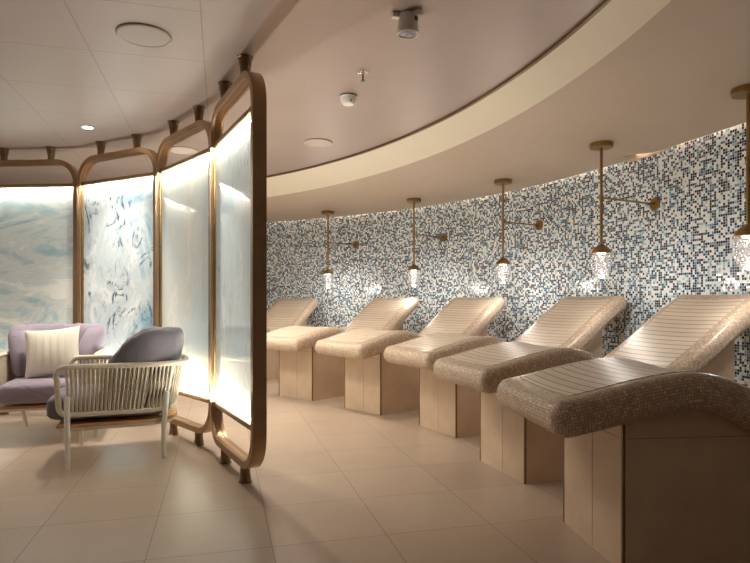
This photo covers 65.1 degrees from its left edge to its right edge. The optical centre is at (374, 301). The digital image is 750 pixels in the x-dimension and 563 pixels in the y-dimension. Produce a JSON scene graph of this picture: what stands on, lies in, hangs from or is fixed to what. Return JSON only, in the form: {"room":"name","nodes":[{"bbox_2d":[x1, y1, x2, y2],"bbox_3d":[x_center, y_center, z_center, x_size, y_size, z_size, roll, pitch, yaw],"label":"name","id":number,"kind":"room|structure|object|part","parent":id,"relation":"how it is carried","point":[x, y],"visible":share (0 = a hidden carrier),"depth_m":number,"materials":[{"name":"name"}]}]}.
{"room":"spa","nodes":[
{"label":"spa","id":0,"kind":"room"},
{"bbox_2d":[0,0,603,184],"bbox_3d":[-2.175,-1.480,3.850,10.850,0.100,12.900,0,0,0],"label":"ceiling","id":1,"kind":"structure","parent":0,"point":[65,67],"depth_m":3.55,"materials":[{"name":"white paint"}]},
{"bbox_2d":[81,125,94,129],"bbox_3d":[-2.350,-1.427,4.800,0.104,0.006,0.104,0,0,0],"label":"recessed light","id":2,"kind":"object","parent":1,"relation":"in","point":[82,126],"visible":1,"depth_m":4.80,"materials":[{"name":"white plastic"}]},
{"bbox_2d":[115,23,171,47],"bbox_3d":[-1.237,-1.424,3.144,0.283,0.012,0.283,0,0,0],"label":"ceiling speaker","id":3,"kind":"object","parent":1,"relation":"attached to","point":[137,34],"visible":1,"depth_m":3.13,"materials":[{"name":"beige paint"}]},
{"bbox_2d":[171,146,197,154],"bbox_3d":[-1.800,-1.424,5.520,0.263,0.012,0.263,0,0,0],"label":"ceiling speaker","id":4,"kind":"object","parent":1,"relation":"attached to","point":[176,149],"visible":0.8,"depth_m":5.51,"materials":[{"name":"beige paint"}]},
{"bbox_2d":[303,138,332,146],"bbox_3d":[-0.510,-1.424,5.260,0.263,0.012,0.263,0,0,0],"label":"ceiling speaker","id":5,"kind":"object","parent":1,"relation":"attached to","point":[315,142],"visible":1,"depth_m":5.23,"materials":[{"name":"beige paint"}]},
{"bbox_2d":[339,93,356,105],"bbox_3d":[-0.185,-1.397,4.070,0.123,0.066,0.123,0,0,0],"label":"smoke detector","id":6,"kind":"object","parent":1,"relation":"attached to","point":[347,99],"visible":1,"depth_m":4.03,"materials":[{"name":"white plastic"}]},
{"bbox_2d":[357,70,368,81],"bbox_3d":[-0.075,-1.402,3.650,0.070,0.056,0.070,0,0,0],"label":"sprinkler","id":7,"kind":"object","parent":1,"relation":"attached to","point":[361,72],"visible":1,"depth_m":3.64,"materials":[{"name":"silver metal"}]},
{"bbox_2d":[391,8,422,39],"bbox_3d":[0.173,-1.378,2.927,0.155,0.104,0.148,0,0,25],"label":"detector housing","id":8,"kind":"object","parent":1,"relation":"attached to","point":[408,28],"visible":1,"depth_m":2.88,"materials":[{"name":"white plastic"}]},
{"bbox_2d":[0,377,609,562],"bbox_3d":[-2.175,1.100,3.850,10.850,0.100,12.900,0,0,0],"label":"floor","id":9,"kind":"structure","parent":0,"point":[333,483],"depth_m":3.15,"materials":[{"name":"tile"}]},
{"bbox_2d":[0,146,77,415],"bbox_3d":[-3.229,-0.190,5.455,1.024,2.480,0.094,0,0,5],"label":"divider","id":10,"kind":"object","parent":9,"relation":"on","point":[38,222],"visible":0.59,"depth_m":5.44,"materials":[{"name":"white glass"}]},
{"bbox_3d":[-3.229,-1.077,5.455,0.982,0.030,0.040,0,0,5],"label":"rail","id":11,"kind":"part","parent":10,"relation":"part of","materials":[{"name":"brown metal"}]},
{"bbox_3d":[-3.229,-0.187,5.455,0.944,1.754,0.012,0,0,5],"label":"glass pane","id":12,"kind":"part","parent":10,"relation":"part of","materials":[{"name":"glass"}]},
{"bbox_2d":[0,323,105,436],"bbox_3d":[-2.596,0.617,4.762,0.759,0.871,0.877,0,0,-18],"label":"armchair","id":13,"kind":"object","parent":9,"relation":"on","point":[18,393],"visible":0.45,"depth_m":4.58,"materials":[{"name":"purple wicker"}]},
{"bbox_3d":[-2.594,0.805,4.756,0.644,0.022,0.695,0,0,-18],"label":"seat frame","id":14,"kind":"part","parent":13,"relation":"part of","materials":[{"name":"white"}]},
{"bbox_3d":[-2.968,0.822,4.923,0.108,0.461,0.043,0,0,-3],"label":"leg","id":15,"kind":"part","parent":13,"relation":"part of","materials":[{"name":"white"}]},
{"bbox_2d":[0,374,78,403],"bbox_3d":[-2.576,0.672,4.701,0.600,0.182,0.750,0,0,-18],"label":"seat cushion","id":16,"kind":"object","parent":13,"relation":"on","point":[14,388],"depth_m":4.34,"materials":[{"name":"purple fabric"}]},
{"bbox_2d":[24,326,79,378],"bbox_3d":[-2.535,0.395,4.620,0.427,0.409,0.213,0,0,-20],"label":"throw pillow","id":17,"kind":"object","parent":13,"relation":"on","point":[47,350],"visible":0.88,"depth_m":4.56,"materials":[{"name":"beige fabric"}]},
{"bbox_3d":[-2.604,0.562,4.787,0.725,0.340,0.825,0,0,-18],"label":"hoop frame","id":18,"kind":"part","parent":13,"relation":"part of","materials":[{"name":"beige wicker"}]},
{"bbox_2d":[8,323,105,376],"bbox_3d":[-2.639,0.396,4.899,0.719,0.429,0.524,0,0,-18],"label":"cushion","id":19,"kind":"object","parent":13,"relation":"on","point":[92,337],"depth_m":4.78,"materials":[{"name":"purple fabric"}]},
{"bbox_3d":[-2.164,0.822,4.581,0.050,0.459,0.036,0,0,-18],"label":"leg","id":20,"kind":"part","parent":13,"relation":"part of","materials":[{"name":"white"}]},
{"bbox_2d":[77,134,156,360],"bbox_3d":[-2.248,-0.190,5.148,1.024,2.480,0.094,0,0,28],"label":"divider","id":21,"kind":"object","parent":9,"relation":"on","point":[116,215],"visible":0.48,"depth_m":5.15,"materials":[{"name":"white glass"}]},
{"bbox_3d":[-2.248,-1.077,5.148,0.982,0.030,0.040,0,0,28],"label":"rail","id":22,"kind":"part","parent":21,"relation":"part of","materials":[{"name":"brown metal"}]},
{"bbox_2d":[46,326,188,469],"bbox_3d":[-1.763,0.617,4.113,0.877,0.871,0.759,0,0,-20],"label":"armchair","id":23,"kind":"object","parent":9,"relation":"on","point":[139,384],"visible":1,"depth_m":3.83,"materials":[{"name":"beige wicker"}]},
{"bbox_3d":[-1.927,0.822,3.675,0.036,0.459,0.050,0,0,-20],"label":"leg","id":24,"kind":"part","parent":23,"relation":"part of","materials":[{"name":"white"}]},
{"bbox_3d":[-2.172,0.822,4.341,0.036,0.459,0.050,0,0,-20],"label":"leg","id":25,"kind":"part","parent":23,"relation":"part of","materials":[{"name":"white"}]},
{"bbox_2d":[46,384,170,419],"bbox_3d":[-1.822,0.672,4.091,0.750,0.182,0.600,0,0,-20],"label":"seat cushion","id":26,"kind":"object","parent":23,"relation":"on","point":[155,406],"depth_m":3.87,"materials":[{"name":"grey fabric"}]},
{"bbox_3d":[-1.768,0.805,4.111,0.695,0.022,0.644,0,0,-20],"label":"seat frame","id":27,"kind":"part","parent":23,"relation":"part of","materials":[{"name":"white"}]},
{"bbox_3d":[-1.738,0.562,4.122,0.825,0.340,0.725,0,0,-20],"label":"hoop frame","id":28,"kind":"part","parent":23,"relation":"part of","materials":[{"name":"beige wicker"}]},
{"bbox_2d":[104,326,183,392],"bbox_3d":[-1.627,0.396,4.162,0.524,0.429,0.719,0,0,-20],"label":"cushion","id":29,"kind":"object","parent":23,"relation":"on","point":[151,360],"depth_m":3.85,"materials":[{"name":"grey fabric"}]},
{"bbox_3d":[-1.406,0.822,3.921,0.043,0.461,0.108,0,0,-35],"label":"leg","id":30,"kind":"part","parent":23,"relation":"part of","materials":[{"name":"white"}]},
{"bbox_2d":[155,105,211,445],"bbox_3d":[-1.447,-0.190,4.488,0.094,2.480,1.024,0,0,-41],"label":"divider","id":31,"kind":"object","parent":9,"relation":"on","point":[182,186],"visible":0.73,"depth_m":4.45,"materials":[{"name":"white glass"}]},
{"bbox_3d":[-1.447,-1.077,4.488,0.040,0.030,0.982,0,0,-41],"label":"rail","id":32,"kind":"part","parent":31,"relation":"part of","materials":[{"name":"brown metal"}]},
{"bbox_3d":[-1.447,-0.187,4.488,0.012,1.754,0.944,0,0,-41],"label":"glass pane","id":33,"kind":"part","parent":31,"relation":"part of","materials":[{"name":"white glass"}]},
{"bbox_3d":[-1.447,0.703,4.488,0.040,0.030,0.982,0,0,-41],"label":"rail","id":34,"kind":"part","parent":31,"relation":"part of","materials":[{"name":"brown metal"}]},
{"bbox_2d":[209,54,266,483],"bbox_3d":[-0.869,-0.190,3.634,0.094,2.480,1.024,0,0,-28],"label":"divider","id":35,"kind":"object","parent":9,"relation":"on","point":[237,156],"visible":1,"depth_m":3.52,"materials":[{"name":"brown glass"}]},
{"bbox_3d":[-0.869,-1.077,3.634,0.040,0.030,0.982,0,0,-28],"label":"rail","id":36,"kind":"part","parent":35,"relation":"part of","materials":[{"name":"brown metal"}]},
{"bbox_3d":[-0.869,0.703,3.634,0.040,0.030,0.982,0,0,-28],"label":"rail","id":37,"kind":"part","parent":35,"relation":"part of","materials":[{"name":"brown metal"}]},
{"bbox_3d":[-0.869,-0.187,3.634,0.012,1.754,0.944,0,0,-28],"label":"glass pane","id":38,"kind":"part","parent":35,"relation":"part of","materials":[{"name":"white glass"}]},
{"bbox_2d":[267,298,317,379],"bbox_3d":[-1.635,0.496,8.233,0.736,1.108,2.145,0,0,25],"label":"lounger","id":39,"kind":"object","parent":9,"relation":"on","point":[284,312],"visible":0.31,"depth_m":8.72,"materials":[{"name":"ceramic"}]},
{"bbox_2d":[267,298,418,400],"bbox_3d":[-0.387,0.496,6.991,0.736,1.108,2.145,0,0,40],"label":"lounger","id":40,"kind":"object","parent":9,"relation":"on","point":[305,374],"visible":0.68,"depth_m":6.44,"materials":[{"name":"beige tile"}]},
{"bbox_3d":[-1.070,0.762,6.574,0.011,0.575,0.011,0,0,40],"label":"corner trim","id":41,"kind":"part","parent":40,"relation":"part of","materials":[{"name":"brown metal"}]},
{"bbox_3d":[-0.664,0.762,6.230,0.011,0.575,0.011,0,0,40],"label":"corner trim","id":42,"kind":"part","parent":40,"relation":"part of","materials":[{"name":"brown metal"}]},
{"bbox_2d":[315,297,505,414],"bbox_3d":[0.440,0.496,6.150,2.145,1.108,0.736,0,0,-41],"label":"lounger","id":43,"kind":"object","parent":9,"relation":"on","point":[372,384],"visible":0.64,"depth_m":5.64,"materials":[{"name":"beige tile"}]},
{"bbox_3d":[-0.297,0.762,5.838,0.011,0.575,0.011,0,0,-41],"label":"corner trim","id":44,"kind":"part","parent":43,"relation":"part of","materials":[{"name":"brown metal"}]},
{"bbox_3d":[0.053,0.762,5.438,0.011,0.575,0.011,0,0,-41],"label":"corner trim","id":45,"kind":"part","parent":43,"relation":"part of","materials":[{"name":"brown metal"}]},
{"bbox_2d":[384,296,626,437],"bbox_3d":[1.175,0.496,5.128,2.145,1.108,0.736,0,0,-27],"label":"lounger","id":46,"kind":"object","parent":9,"relation":"on","point":[450,409],"visible":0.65,"depth_m":4.88,"materials":[{"name":"beige tile"}]},
{"bbox_3d":[0.384,0.762,5.004,0.011,0.575,0.011,0,0,-27],"label":"corner trim","id":47,"kind":"part","parent":46,"relation":"part of","materials":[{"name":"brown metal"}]},
{"bbox_3d":[0.627,0.762,4.530,0.011,0.575,0.011,0,0,-27],"label":"corner trim","id":48,"kind":"part","parent":46,"relation":"part of","materials":[{"name":"brown metal"}]},
{"bbox_2d":[433,294,749,483],"bbox_3d":[1.503,0.496,3.884,2.145,1.108,0.736,0,0,-18],"label":"lounger","id":49,"kind":"object","parent":9,"relation":"on","point":[699,333],"visible":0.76,"depth_m":3.72,"materials":[{"name":"beige tile"}]},
{"bbox_3d":[0.702,0.762,3.891,0.011,0.575,0.011,0,0,-18],"label":"corner trim","id":50,"kind":"part","parent":49,"relation":"part of","materials":[{"name":"brown metal"}]},
{"bbox_3d":[0.865,0.762,3.384,0.011,0.575,0.011,0,0,-18],"label":"corner trim","id":51,"kind":"part","parent":49,"relation":"part of","materials":[{"name":"beige wood"}]},
{"bbox_2d":[497,357,749,562],"bbox_3d":[1.688,0.496,2.631,2.145,1.108,0.736,0,0,-6],"label":"lounger","id":52,"kind":"object","parent":9,"relation":"on","point":[656,459],"visible":1,"depth_m":2.30,"materials":[{"name":"brown tile"}]},
{"bbox_3d":[0.905,0.762,2.801,0.011,0.575,0.011,0,0,-6],"label":"corner trim","id":53,"kind":"part","parent":52,"relation":"part of","materials":[{"name":"brown metal"}]},
{"bbox_3d":[0.961,0.762,2.272,0.011,0.575,0.011,0,0,-6],"label":"corner trim","id":54,"kind":"part","parent":52,"relation":"part of","materials":[{"name":"brown metal"}]},
{"bbox_2d":[267,122,749,385],"bbox_3d":[-0.561,-0.190,5.167,5.875,2.480,15.406,0,0,-39],"label":"wall","id":55,"kind":"structure","parent":0,"point":[682,246],"depth_m":6.40,"materials":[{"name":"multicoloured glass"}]},
{"bbox_2d":[627,148,668,162],"bbox_3d":[2.413,-1.355,5.203,0.012,0.130,0.486,0,0,-18],"label":"trim","id":56,"kind":"structure","parent":55,"relation":"attached to","point":[639,156],"depth_m":5.22,"materials":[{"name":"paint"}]},
{"bbox_2d":[267,0,749,221],"bbox_3d":[-0.790,-1.317,4.917,6.218,0.035,15.131,0,0,-38],"label":"ceiling","id":57,"kind":"structure","parent":0,"point":[670,83],"depth_m":4.25,"materials":[{"name":"paint"}]},
{"bbox_2d":[322,211,358,287],"bbox_3d":[-0.512,-0.749,8.594,0.184,1.103,0.648,0,0,45],"label":"pendant light","id":58,"kind":"object","parent":57,"relation":"hanging from","point":[327,282],"visible":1,"depth_m":8.42,"materials":[{"name":"gold metal"}]},
{"bbox_3d":[-0.676,-0.855,8.430,0.026,0.810,0.026,0,0,0],"label":"rod","id":59,"kind":"part","parent":58,"relation":"part of","materials":[{"name":"gold metal"}]},
{"bbox_3d":[-0.676,-0.302,8.430,0.167,0.211,0.167,0,0,0],"label":"glass globe","id":60,"kind":"part","parent":58,"relation":"part of"},
{"bbox_3d":[-0.286,-0.855,8.790,0.110,0.110,0.030,0,0,33],"label":"wall plate","id":61,"kind":"part","parent":58,"relation":"part of","materials":[{"name":"gold metal"}]},
{"bbox_2d":[407,198,446,285],"bbox_3d":[0.665,-0.749,7.583,0.675,1.103,0.184,0,0,-45],"label":"pendant light","id":62,"kind":"object","parent":57,"relation":"hanging from","point":[412,268],"visible":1,"depth_m":7.40,"materials":[{"name":"gold metal"}]},
{"bbox_3d":[0.492,-0.855,7.410,0.026,0.810,0.026,0,0,0],"label":"rod","id":63,"kind":"part","parent":62,"relation":"part of","materials":[{"name":"gold metal"}]},
{"bbox_3d":[0.492,-0.302,7.410,0.167,0.211,0.167,0,0,0],"label":"glass globe","id":64,"kind":"part","parent":62,"relation":"part of"},
{"bbox_3d":[0.702,-0.855,7.602,0.569,0.017,0.017,0,0,-42],"label":"wall arm","id":65,"kind":"part","parent":62,"relation":"part of","materials":[{"name":"gold metal"}]},
{"bbox_3d":[0.910,-0.855,7.791,0.030,0.110,0.110,0,0,-42],"label":"wall plate","id":66,"kind":"part","parent":62,"relation":"part of","materials":[{"name":"gold metal"}]},
{"bbox_2d":[267,0,610,177],"bbox_3d":[-1.755,-1.422,4.317,4.174,0.016,11.412,0,0,-38],"label":"trim","id":67,"kind":"structure","parent":57,"relation":"attached to","point":[604,3],"depth_m":3.98,"materials":[{"name":"brown metal"}]},
{"bbox_2d":[267,0,670,196],"bbox_3d":[-1.821,-1.365,4.668,4.499,0.130,12.016,0,0,-38],"label":"ceiling cove","id":68,"kind":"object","parent":57,"relation":"attached to","point":[618,20],"depth_m":4.03,"materials":[{"name":"beige paint"}]},
{"bbox_2d":[494,178,542,283],"bbox_3d":[1.567,-0.749,6.375,0.648,1.103,0.184,0,0,-30],"label":"pendant light","id":69,"kind":"object","parent":57,"relation":"hanging from","point":[538,225],"visible":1,"depth_m":6.25,"materials":[{"name":"gold metal"}]},
{"bbox_3d":[1.365,-0.855,6.260,0.026,0.810,0.026,0,0,0],"label":"rod","id":70,"kind":"part","parent":69,"relation":"part of","materials":[{"name":"gold metal"}]},
{"bbox_3d":[1.365,-0.303,6.260,0.104,0.143,0.104,0,0,0],"label":"glass","id":71,"kind":"part","parent":69,"relation":"part of","materials":[{"name":"glass"}]},
{"bbox_3d":[1.365,-0.302,6.260,0.167,0.211,0.167,0,0,0],"label":"glass globe","id":72,"kind":"part","parent":69,"relation":"part of"},
{"bbox_3d":[1.596,-0.855,6.404,0.544,0.017,0.017,0,0,-32],"label":"wall arm","id":73,"kind":"part","parent":69,"relation":"part of","materials":[{"name":"gold metal"}]},
{"bbox_3d":[1.824,-0.855,6.547,0.030,0.110,0.110,0,0,-30],"label":"wall plate","id":74,"kind":"part","parent":69,"relation":"part of","materials":[{"name":"gold metal"}]},
{"bbox_2d":[589,140,659,277],"bbox_3d":[2.123,-0.749,4.937,0.776,1.103,0.184,0,0,-25],"label":"pendant light","id":75,"kind":"object","parent":57,"relation":"hanging from","point":[654,204],"visible":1,"depth_m":4.80,"materials":[{"name":"gold metal"}]},
{"bbox_3d":[1.855,-0.855,4.810,0.026,0.810,0.026,0,0,0],"label":"rod","id":76,"kind":"part","parent":75,"relation":"part of","materials":[{"name":"gold metal"}]},
{"bbox_3d":[1.855,-0.303,4.810,0.104,0.143,0.104,0,0,0],"label":"glass","id":77,"kind":"part","parent":75,"relation":"part of","materials":[{"name":"glass"}]},
{"bbox_3d":[1.855,-0.302,4.810,0.167,0.211,0.167,0,0,0],"label":"glass globe","id":78,"kind":"part","parent":75,"relation":"part of"},
{"bbox_3d":[2.147,-0.855,4.969,0.666,0.017,0.017,0,0,-29],"label":"wall arm","id":79,"kind":"part","parent":75,"relation":"part of","materials":[{"name":"gold metal"}]},
{"bbox_3d":[2.437,-0.855,5.128,0.030,0.110,0.110,0,0,-17],"label":"wall plate","id":80,"kind":"part","parent":75,"relation":"part of","materials":[{"name":"gold metal"}]},
{"bbox_2d":[731,83,749,269],"bbox_3d":[2.521,-0.749,3.611,0.692,1.103,0.185,0,0,-9],"label":"pendant light","id":81,"kind":"object","parent":57,"relation":"hanging from","point":[742,92],"visible":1,"depth_m":3.56,"materials":[{"name":"gold metal"}]},
{"bbox_3d":[2.270,-0.302,3.570,0.167,0.211,0.167,0,0,0],"label":"glass globe","id":82,"kind":"part","parent":81,"relation":"part of"},
{"bbox_3d":[2.270,-0.303,3.570,0.104,0.143,0.104,0,0,0],"label":"glass","id":83,"kind":"part","parent":81,"relation":"part of","materials":[{"name":"glass"}]},
{"bbox_3d":[2.270,-0.855,3.570,0.026,0.810,0.026,0,0,0],"label":"rod","id":84,"kind":"part","parent":81,"relation":"part of","materials":[{"name":"gold metal"}]}
]}

